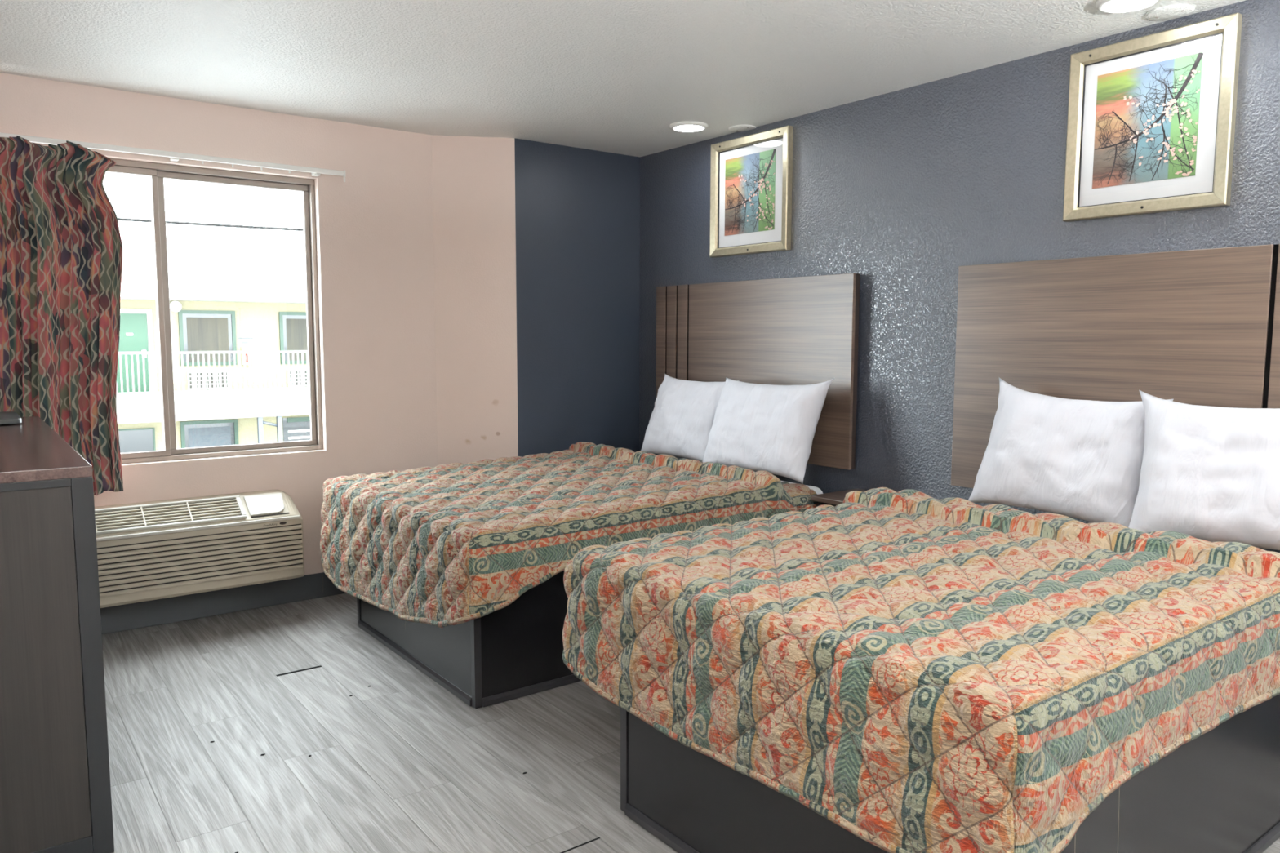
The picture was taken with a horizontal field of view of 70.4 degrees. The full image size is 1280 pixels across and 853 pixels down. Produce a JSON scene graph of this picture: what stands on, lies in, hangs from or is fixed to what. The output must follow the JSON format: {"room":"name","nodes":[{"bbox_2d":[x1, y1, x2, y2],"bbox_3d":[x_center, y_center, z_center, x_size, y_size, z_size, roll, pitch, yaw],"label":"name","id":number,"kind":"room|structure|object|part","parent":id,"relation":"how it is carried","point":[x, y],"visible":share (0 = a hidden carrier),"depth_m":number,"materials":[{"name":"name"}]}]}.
{"room":"hotel room","nodes":[
{"label":"hotel room","id":0,"kind":"room"},
{"bbox_2d":[0,72,437,575],"bbox_3d":[-1.601,-0.331,4.706,3.889,2.440,0.184,-4,7,-37],"label":"wall","id":1,"kind":"structure","parent":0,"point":[375,227],"depth_m":4.67,"materials":[{"name":"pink paint"}]},
{"bbox_2d":[0,135,123,495],"bbox_3d":[-2.586,-0.439,3.769,0.794,1.518,0.066,-4,7,-37],"label":"curtain","id":2,"kind":"object","parent":1,"relation":"hanging from","point":[61,250],"visible":0.88,"depth_m":3.86,"materials":[{"name":"multicoloured fabric"}]},
{"bbox_3d":[-2.237,-1.215,4.058,1.837,0.058,0.064,-4,7,-37],"label":"curtain rail","id":3,"kind":"part","parent":1,"relation":"part of","materials":[{"name":"white metal"}]},
{"bbox_2d":[94,489,304,608],"bbox_3d":[-2.131,0.558,4.211,1.065,0.415,0.233,-4,7,-37],"label":"air conditioner","id":4,"kind":"object","parent":1,"relation":"attached to","point":[158,549],"visible":0.87,"depth_m":4.17,"materials":[{"name":"beige plastic"}]},
{"bbox_2d":[94,495,246,534],"bbox_3d":[-2.211,0.406,4.107,0.781,0.092,0.138,-4,7,-37],"label":"vent","id":5,"kind":"object","parent":4,"relation":"attached to","point":[166,516],"depth_m":4.14,"materials":[{"name":"white plastic"}]},
{"bbox_2d":[106,158,323,463],"bbox_3d":[-2.224,-0.529,4.279,1.385,1.380,0.060,-4,7,-37],"label":"window","id":6,"kind":"structure","parent":1,"relation":"attached to","point":[157,172],"depth_m":4.35,"materials":[{"name":"brown metal"}]},
{"bbox_3d":[-2.492,-0.505,4.059,0.650,1.329,0.022,-4,7,-37],"label":"sliding sash","id":7,"kind":"part","parent":6,"relation":"part of","materials":[{"name":"clear glass"}]},
{"bbox_2d":[100,572,346,634],"bbox_3d":[-2.085,0.858,4.416,2.391,0.130,0.012,-4,7,-37],"label":"baseboard","id":8,"kind":"structure","parent":1,"relation":"attached to","point":[125,617],"depth_m":4.42,"materials":[{"name":"grey plastic"}]},
{"bbox_2d":[431,134,639,465],"bbox_3d":[-0.567,-0.389,5.319,1.257,2.440,0.207,-4,7,-37],"label":"wall","id":9,"kind":"structure","parent":0,"point":[577,210],"depth_m":5.13,"materials":[{"name":"blue paint"}]},
{"bbox_2d":[0,0,1245,156],"bbox_3d":[0.528,-1.313,1.780,3.889,0.100,7.240,-4,7,-37],"label":"ceiling","id":10,"kind":"structure","parent":0,"point":[610,76],"depth_m":3.47,"materials":[{"name":"paint"}]},
{"bbox_2d":[669,120,707,132],"bbox_3d":[0.251,-1.539,4.670,0.196,0.020,0.196,-4,7,-37],"label":"recessed light","id":11,"kind":"object","parent":10,"relation":"in","point":[685,126],"visible":1,"depth_m":4.62,"materials":[{"name":"white plastic"}]},
{"bbox_2d":[673,124,703,131],"bbox_3d":[0.251,-1.537,4.670,0.159,0.015,0.159,-4,7,-37],"label":"diffuser","id":12,"kind":"object","parent":11,"relation":"attached to","point":[676,127],"depth_m":4.65,"materials":[{"name":"white plastic"}]},
{"bbox_2d":[728,124,755,132],"bbox_3d":[0.533,-1.549,4.719,0.144,0.008,0.144,-4,7,-37],"label":"cover plate","id":13,"kind":"object","parent":10,"relation":"attached to","point":[740,128],"visible":1,"depth_m":4.69,"materials":[{"name":"paint"}]},
{"bbox_2d":[1095,0,1161,13],"bbox_3d":[1.572,-1.362,2.913,0.196,0.020,0.196,-4,7,-37],"label":"recessed light","id":14,"kind":"object","parent":10,"relation":"in","point":[1112,6],"visible":1,"depth_m":2.92,"materials":[{"name":"white plastic"}]},
{"bbox_2d":[1144,4,1194,20],"bbox_3d":[1.766,-1.379,3.027,0.144,0.008,0.144,-4,7,-37],"label":"cover plate","id":15,"kind":"object","parent":10,"relation":"attached to","point":[1176,11],"visible":1,"depth_m":3.02,"materials":[{"name":"paint"}]},
{"bbox_2d":[102,593,1279,852],"bbox_3d":[0.522,1.215,2.030,3.889,0.100,7.240,-4,7,-37],"label":"floor","id":16,"kind":"structure","parent":0,"point":[401,763],"depth_m":2.97,"materials":[{"name":"grey wood"}]},
{"bbox_2d":[0,416,114,852],"bbox_3d":[-2.123,0.556,2.897,0.532,1.030,1.770,-4,7,-37],"label":"dresser","id":17,"kind":"object","parent":16,"relation":"on","point":[55,788],"visible":1,"depth_m":2.28,"materials":[{"name":"grey laminate"}]},
{"bbox_2d":[0,411,22,424],"bbox_3d":[-2.523,-0.311,3.369,0.330,0.600,0.560,-4,7,-37],"label":"television","id":18,"kind":"object","parent":17,"relation":"on","point":[6,417],"visible":1,"depth_m":3.35,"materials":[{"name":"grey plastic"}]},
{"bbox_3d":[-1.603,0.620,2.201,0.424,0.921,0.020,-4,7,-37],"label":"panel","id":19,"kind":"part","parent":17,"relation":"part of","materials":[{"name":"grey laminate"}]},
{"bbox_2d":[275,665,321,676],"bbox_3d":[-1.388,0.996,3.695,0.179,0.002,0.016,-4,7,-37],"label":"trim","id":20,"kind":"structure","parent":16,"relation":"on","point":[320,665],"depth_m":3.69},
{"bbox_2d":[560,837,599,852],"bbox_3d":[-0.161,1.124,2.432,0.130,0.002,0.006,-4,7,-37],"label":"trim","id":21,"kind":"structure","parent":16,"relation":"on","point":[580,845],"depth_m":2.43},
{"bbox_2d":[356,480,822,708],"bbox_3d":[-0.267,0.607,4.373,1.861,0.645,1.410,-4,7,-37],"label":"bed","id":22,"kind":"object","parent":16,"relation":"on","point":[515,651],"visible":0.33,"depth_m":3.46,"materials":[{"name":"black laminate"}]},
{"bbox_3d":[-1.311,0.688,4.252,0.028,0.496,0.028,-4,7,-37],"label":"corner trim","id":23,"kind":"part","parent":22,"relation":"part of","materials":[{"name":"black wood"}]},
{"bbox_3d":[-0.968,0.968,3.796,0.010,0.031,1.150,-4,7,-37],"label":"trim","id":24,"kind":"part","parent":22,"relation":"part of","materials":[{"name":"grey wood"}]},
{"bbox_3d":[-0.956,0.731,3.781,0.018,0.488,1.202,-4,7,-37],"label":"foot panel","id":25,"kind":"part","parent":22,"relation":"part of","materials":[{"name":"black laminate"}]},
{"bbox_3d":[-0.599,0.782,3.313,0.028,0.496,0.028,-4,7,-37],"label":"corner trim","id":26,"kind":"part","parent":22,"relation":"part of","materials":[{"name":"black wood"}]},
{"bbox_3d":[0.138,0.725,3.865,1.828,0.488,0.018,-4,7,-37],"label":"panel","id":27,"kind":"part","parent":22,"relation":"part of","materials":[{"name":"black laminate"}]},
{"bbox_3d":[0.149,0.962,3.879,1.820,0.031,0.010,-4,7,-37],"label":"trim","id":28,"kind":"part","parent":22,"relation":"part of","materials":[{"name":"black wood"}]},
{"bbox_2d":[320,441,818,627],"bbox_3d":[-0.377,0.495,4.280,1.798,0.646,1.648,-4,7,-37],"label":"bedspread","id":29,"kind":"object","parent":22,"relation":"on","point":[453,544],"visible":0.95,"depth_m":3.75,"materials":[{"name":"fabric"}]},
{"bbox_2d":[640,373,738,462],"bbox_3d":[0.253,-0.042,4.852,0.257,0.458,0.628,-4,7,-34],"label":"pillow","id":30,"kind":"object","parent":29,"relation":"on","point":[681,422],"visible":0.78,"depth_m":4.77,"materials":[{"name":"white fabric"}]},
{"bbox_2d":[702,377,834,484],"bbox_3d":[0.594,-0.007,4.344,0.264,0.471,0.663,-5,8,-42],"label":"pillow","id":31,"kind":"object","parent":29,"relation":"on","point":[757,427],"visible":1,"depth_m":4.23,"materials":[{"name":"white fabric"}]},
{"bbox_3d":[-0.266,0.358,4.349,1.860,0.145,1.410,-4,7,-37],"label":"mattress","id":32,"kind":"part","parent":22,"relation":"part of","materials":[{"name":"white fabric"}]},
{"bbox_2d":[810,488,867,506],"bbox_3d":[1.032,0.641,4.059,0.327,0.645,0.440,-4,7,-37],"label":"nightstand","id":33,"kind":"object","parent":16,"relation":"on","point":[833,499],"visible":0.16,"depth_m":4.08,"materials":[{"name":"brown wood"}]},
{"bbox_2d":[620,694,1279,852],"bbox_3d":[0.985,0.761,2.728,1.853,0.668,1.376,-4,7,-37],"label":"bed","id":34,"kind":"object","parent":16,"relation":"on","point":[1219,791],"visible":0.27,"depth_m":2.23,"materials":[{"name":"black laminate"}]},
{"bbox_3d":[-0.036,0.855,2.585,0.028,0.496,0.028,-4,7,-37],"label":"corner trim","id":35,"kind":"part","parent":34,"relation":"part of","materials":[{"name":"black wood"}]},
{"bbox_3d":[0.301,1.135,2.137,0.010,0.031,1.130,-4,7,-37],"label":"trim","id":36,"kind":"part","parent":34,"relation":"part of","materials":[{"name":"black wood"}]},
{"bbox_3d":[0.313,0.898,2.122,0.018,0.488,1.182,-4,7,-37],"label":"foot panel","id":37,"kind":"part","parent":34,"relation":"part of","materials":[{"name":"black laminate"}]},
{"bbox_2d":[562,487,1279,852],"bbox_3d":[0.879,0.543,2.649,1.747,0.460,1.538,-4,7,-37],"label":"bedspread","id":38,"kind":"object","parent":34,"relation":"on","point":[917,672],"visible":1,"depth_m":2.06,"materials":[{"name":"fabric"}]},
{"bbox_2d":[968,377,1173,527],"bbox_3d":[1.508,0.087,3.231,0.254,0.495,0.647,-4,7,-37],"label":"pillow","id":39,"kind":"object","parent":38,"relation":"on","point":[1082,460],"visible":0.94,"depth_m":3.15,"materials":[{"name":"white fabric"}]},
{"bbox_2d":[1128,390,1279,550],"bbox_3d":[1.826,0.144,2.705,0.704,0.489,0.265,6,8,44],"label":"pillow","id":40,"kind":"object","parent":38,"relation":"on","point":[1209,473],"visible":0.98,"depth_m":2.72,"materials":[{"name":"white fabric"}]},
{"bbox_3d":[1.397,0.891,2.212,1.820,0.488,0.018,-4,7,-37],"label":"panel","id":41,"kind":"part","parent":34,"relation":"part of","materials":[{"name":"black laminate"}]},
{"bbox_3d":[1.408,1.129,2.226,1.812,0.031,0.010,-4,7,-37],"label":"trim","id":42,"kind":"part","parent":34,"relation":"part of","materials":[{"name":"grey wood"}]},
{"bbox_2d":[639,0,1279,552],"bbox_3d":[2.029,-0.157,3.035,0.120,2.440,7.000,-4,7,-37],"label":"wall","id":43,"kind":"structure","parent":0,"point":[900,190],"depth_m":3.94,"materials":[{"name":"blue paint"}]},
{"bbox_2d":[710,125,793,257],"bbox_3d":[0.570,-1.210,4.745,0.037,0.605,0.577,-4,7,-37],"label":"framed picture","id":44,"kind":"object","parent":43,"relation":"attached to","point":[751,175],"visible":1,"depth_m":4.73,"materials":[{"name":"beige paper"}]},
{"bbox_3d":[0.410,-1.231,4.956,0.036,0.604,0.046,-4,7,-37],"label":"frame rail","id":45,"kind":"part","parent":44,"relation":"part of","materials":[{"name":"gold metal"}]},
{"bbox_3d":[0.570,-0.932,4.773,0.036,0.046,0.576,-4,7,-37],"label":"frame rail","id":46,"kind":"part","parent":44,"relation":"part of","materials":[{"name":"gold metal"}]},
{"bbox_3d":[0.571,-1.488,4.718,0.036,0.046,0.576,-4,7,-37],"label":"frame rail","id":47,"kind":"part","parent":44,"relation":"part of","materials":[{"name":"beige metal"}]},
{"bbox_2d":[724,148,776,235],"bbox_3d":[0.573,-1.220,4.753,0.003,0.403,0.378,-4,7,-37],"label":"art print","id":48,"kind":"object","parent":44,"relation":"attached to","point":[750,175],"depth_m":4.74},
{"bbox_3d":[0.730,-1.188,4.535,0.036,0.604,0.046,-4,7,-37],"label":"frame rail","id":49,"kind":"part","parent":44,"relation":"part of","materials":[{"name":"gold metal"}]},
{"bbox_2d":[656,273,860,470],"bbox_3d":[0.564,-0.311,4.810,0.068,0.911,1.467,-4,7,-37],"label":"headboard","id":50,"kind":"object","parent":43,"relation":"attached to","point":[797,331],"visible":0.67,"depth_m":4.57,"materials":[{"name":"brown wood"}]},
{"bbox_3d":[0.128,-0.365,5.346,0.020,0.911,0.082,-4,7,-37],"label":"veneer panel","id":51,"kind":"part","parent":50,"relation":"part of","materials":[{"name":"brown wood"}]},
{"bbox_3d":[0.187,-0.357,5.268,0.020,0.911,0.082,-4,7,-37],"label":"veneer panel","id":52,"kind":"part","parent":50,"relation":"part of","materials":[{"name":"brown wood"}]},
{"bbox_3d":[0.246,-0.349,5.189,0.020,0.911,0.084,-4,7,-37],"label":"veneer panel","id":53,"kind":"part","parent":50,"relation":"part of","materials":[{"name":"brown wood"}]},
{"bbox_2d":[951,244,1279,488],"bbox_3d":[1.765,-0.151,3.228,0.068,0.911,1.425,-4,7,-37],"label":"headboard","id":54,"kind":"object","parent":43,"relation":"attached to","point":[1202,326],"visible":0.67,"depth_m":3.23,"materials":[{"name":"brown wood"}]},
{"bbox_3d":[2.024,-0.113,2.847,0.020,0.911,0.084,-4,7,-37],"label":"veneer panel","id":55,"kind":"part","parent":54,"relation":"part of","materials":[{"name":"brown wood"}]},
{"bbox_2d":[1062,12,1242,222],"bbox_3d":[1.765,-1.051,3.169,0.037,0.605,0.550,-4,7,-37],"label":"framed picture","id":56,"kind":"object","parent":43,"relation":"attached to","point":[1152,117],"visible":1,"depth_m":3.15,"materials":[{"name":"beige paper"}]},
{"bbox_3d":[1.614,-1.071,3.370,0.036,0.604,0.046,-4,7,-37],"label":"frame rail","id":57,"kind":"part","parent":56,"relation":"part of","materials":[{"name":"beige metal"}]},
{"bbox_3d":[1.765,-0.773,3.197,0.036,0.046,0.549,-4,7,-37],"label":"frame rail","id":58,"kind":"part","parent":56,"relation":"part of","materials":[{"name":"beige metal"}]},
{"bbox_2d":[1092,52,1204,188],"bbox_3d":[1.769,-1.061,3.177,0.003,0.403,0.352,-4,7,-37],"label":"art print","id":59,"kind":"object","parent":56,"relation":"attached to","point":[1148,114],"depth_m":3.17},
{"bbox_3d":[1.766,-1.329,3.142,0.036,0.046,0.549,-4,7,-37],"label":"frame rail","id":60,"kind":"part","parent":56,"relation":"part of","materials":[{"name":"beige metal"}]},
{"bbox_3d":[1.918,-1.031,2.970,0.036,0.604,0.046,-4,7,-37],"label":"frame rail","id":61,"kind":"part","parent":56,"relation":"part of","materials":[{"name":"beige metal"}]},
{"label":"outside","id":62,"kind":"structure","parent":0,"visible":0},
{"bbox_3d":[-15.964,1.900,29.761,70.000,0.200,53.800,-4,7,-37],"label":"ground","id":63,"kind":"structure","parent":62,"visible":0},
{"bbox_2d":[116,268,311,453],"bbox_3d":[-13.230,-1.222,25.823,22.000,6.800,6.850,-4,7,-37],"label":"building","id":64,"kind":"structure","parent":63,"relation":"on","point":[239,343],"depth_m":24.55,"materials":[{"name":"beige paint"}]},
{"bbox_3d":[-13.413,-1.906,23.600,1.120,2.060,0.050,-4,7,-37],"label":"door","id":65,"kind":"part","parent":64,"relation":"part of","materials":[{"name":"green paint"}]},
{"bbox_2d":[118,433,149,453],"bbox_3d":[-13.557,0.831,23.763,1.290,1.240,0.004,-4,7,-37],"label":"window","id":66,"kind":"structure","parent":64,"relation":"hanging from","point":[129,442],"depth_m":23.90,"materials":[{"name":"glass"}]},
{"bbox_3d":[-13.566,0.780,23.770,1.490,1.340,0.025,-4,7,-37],"label":"pane","id":67,"kind":"part","parent":64,"relation":"part of","materials":[{"name":"glass"}]},
{"bbox_2d":[169,300,182,311],"bbox_3d":[-12.355,-3.193,24.136,0.300,0.300,0.270,-4,7,-37],"label":"wall lamp","id":68,"kind":"object","parent":64,"relation":"attached to","point":[175,305],"depth_m":24.07,"materials":[{"name":"white ceramic"}]},
{"bbox_3d":[-11.800,-2.417,24.789,1.240,1.310,0.025,-4,7,-37],"label":"pane","id":69,"kind":"part","parent":64,"relation":"part of","materials":[{"name":"beige glass"}]},
{"bbox_2d":[186,317,229,362],"bbox_3d":[-11.791,-2.366,24.782,1.040,1.210,0.004,-4,7,-37],"label":"drape","id":70,"kind":"object","parent":64,"relation":"hanging from","point":[202,334],"depth_m":24.77,"materials":[{"name":"beige fabric"}]},
{"bbox_2d":[189,371,229,389],"bbox_3d":[-11.814,-1.265,24.877,1.050,0.480,0.052,-4,7,-37],"label":"vent grille","id":71,"kind":"object","parent":64,"relation":"attached to","point":[196,376],"depth_m":24.86,"materials":[{"name":"white paint"}]},
{"bbox_3d":[-11.858,0.597,25.048,1.270,1.360,0.025,-4,7,-37],"label":"pane","id":72,"kind":"part","parent":64,"relation":"part of","materials":[{"name":"grey glass"}]},
{"bbox_2d":[188,426,231,448],"bbox_3d":[-11.849,0.648,25.041,1.070,1.260,0.004,-4,7,-37],"label":"drape","id":73,"kind":"object","parent":64,"relation":"hanging from","point":[198,436],"depth_m":24.99,"materials":[{"name":"grey fabric"}]},
{"bbox_3d":[-11.376,-1.413,23.338,22.000,1.040,0.060,-4,7,-37],"label":"railing","id":74,"kind":"part","parent":64,"relation":"part of","materials":[{"name":"metal"}]},
{"bbox_3d":[-10.207,1.028,24.484,0.120,2.600,0.120,-4,7,-37],"label":"post","id":75,"kind":"part","parent":64,"relation":"part of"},
{"bbox_3d":[-9.808,0.999,24.784,0.120,2.600,0.120,-4,7,-37],"label":"post","id":76,"kind":"part","parent":64,"relation":"part of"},
{"bbox_3d":[-9.725,-2.567,26.348,1.240,1.310,0.025,-4,7,-37],"label":"pane","id":77,"kind":"part","parent":64,"relation":"part of","materials":[{"name":"beige glass"}]},
{"bbox_2d":[285,318,307,360],"bbox_3d":[-9.716,-2.516,26.341,1.040,1.210,0.004,-4,7,-37],"label":"drape","id":78,"kind":"object","parent":64,"relation":"hanging from","point":[295,328],"depth_m":26.18,"materials":[{"name":"beige fabric"}]},
{"bbox_2d":[287,369,306,386],"bbox_3d":[-9.723,-1.416,26.448,1.050,0.480,0.052,-4,7,-37],"label":"vent grille","id":79,"kind":"object","parent":64,"relation":"attached to","point":[291,371],"depth_m":26.27,"materials":[{"name":"white paint"}]},
{"bbox_3d":[-8.906,0.090,25.364,1.800,0.060,0.040,-4,7,-37],"label":"stair rail","id":80,"kind":"part","parent":64,"relation":"part of","materials":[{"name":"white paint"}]},
{"bbox_3d":[-8.906,0.269,25.382,1.800,0.060,0.040,-4,7,-37],"label":"stair rail","id":81,"kind":"part","parent":64,"relation":"part of","materials":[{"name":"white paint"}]},
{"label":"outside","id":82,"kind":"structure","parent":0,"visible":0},
{"bbox_2d":[117,217,303,231],"bbox_3d":[-9.658,-4.675,19.906,25.003,0.550,0.064,-4,7,-37],"label":"overhead cable","id":83,"kind":"object","parent":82,"point":[118,219],"visible":0.24,"depth_m":20.10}
]}

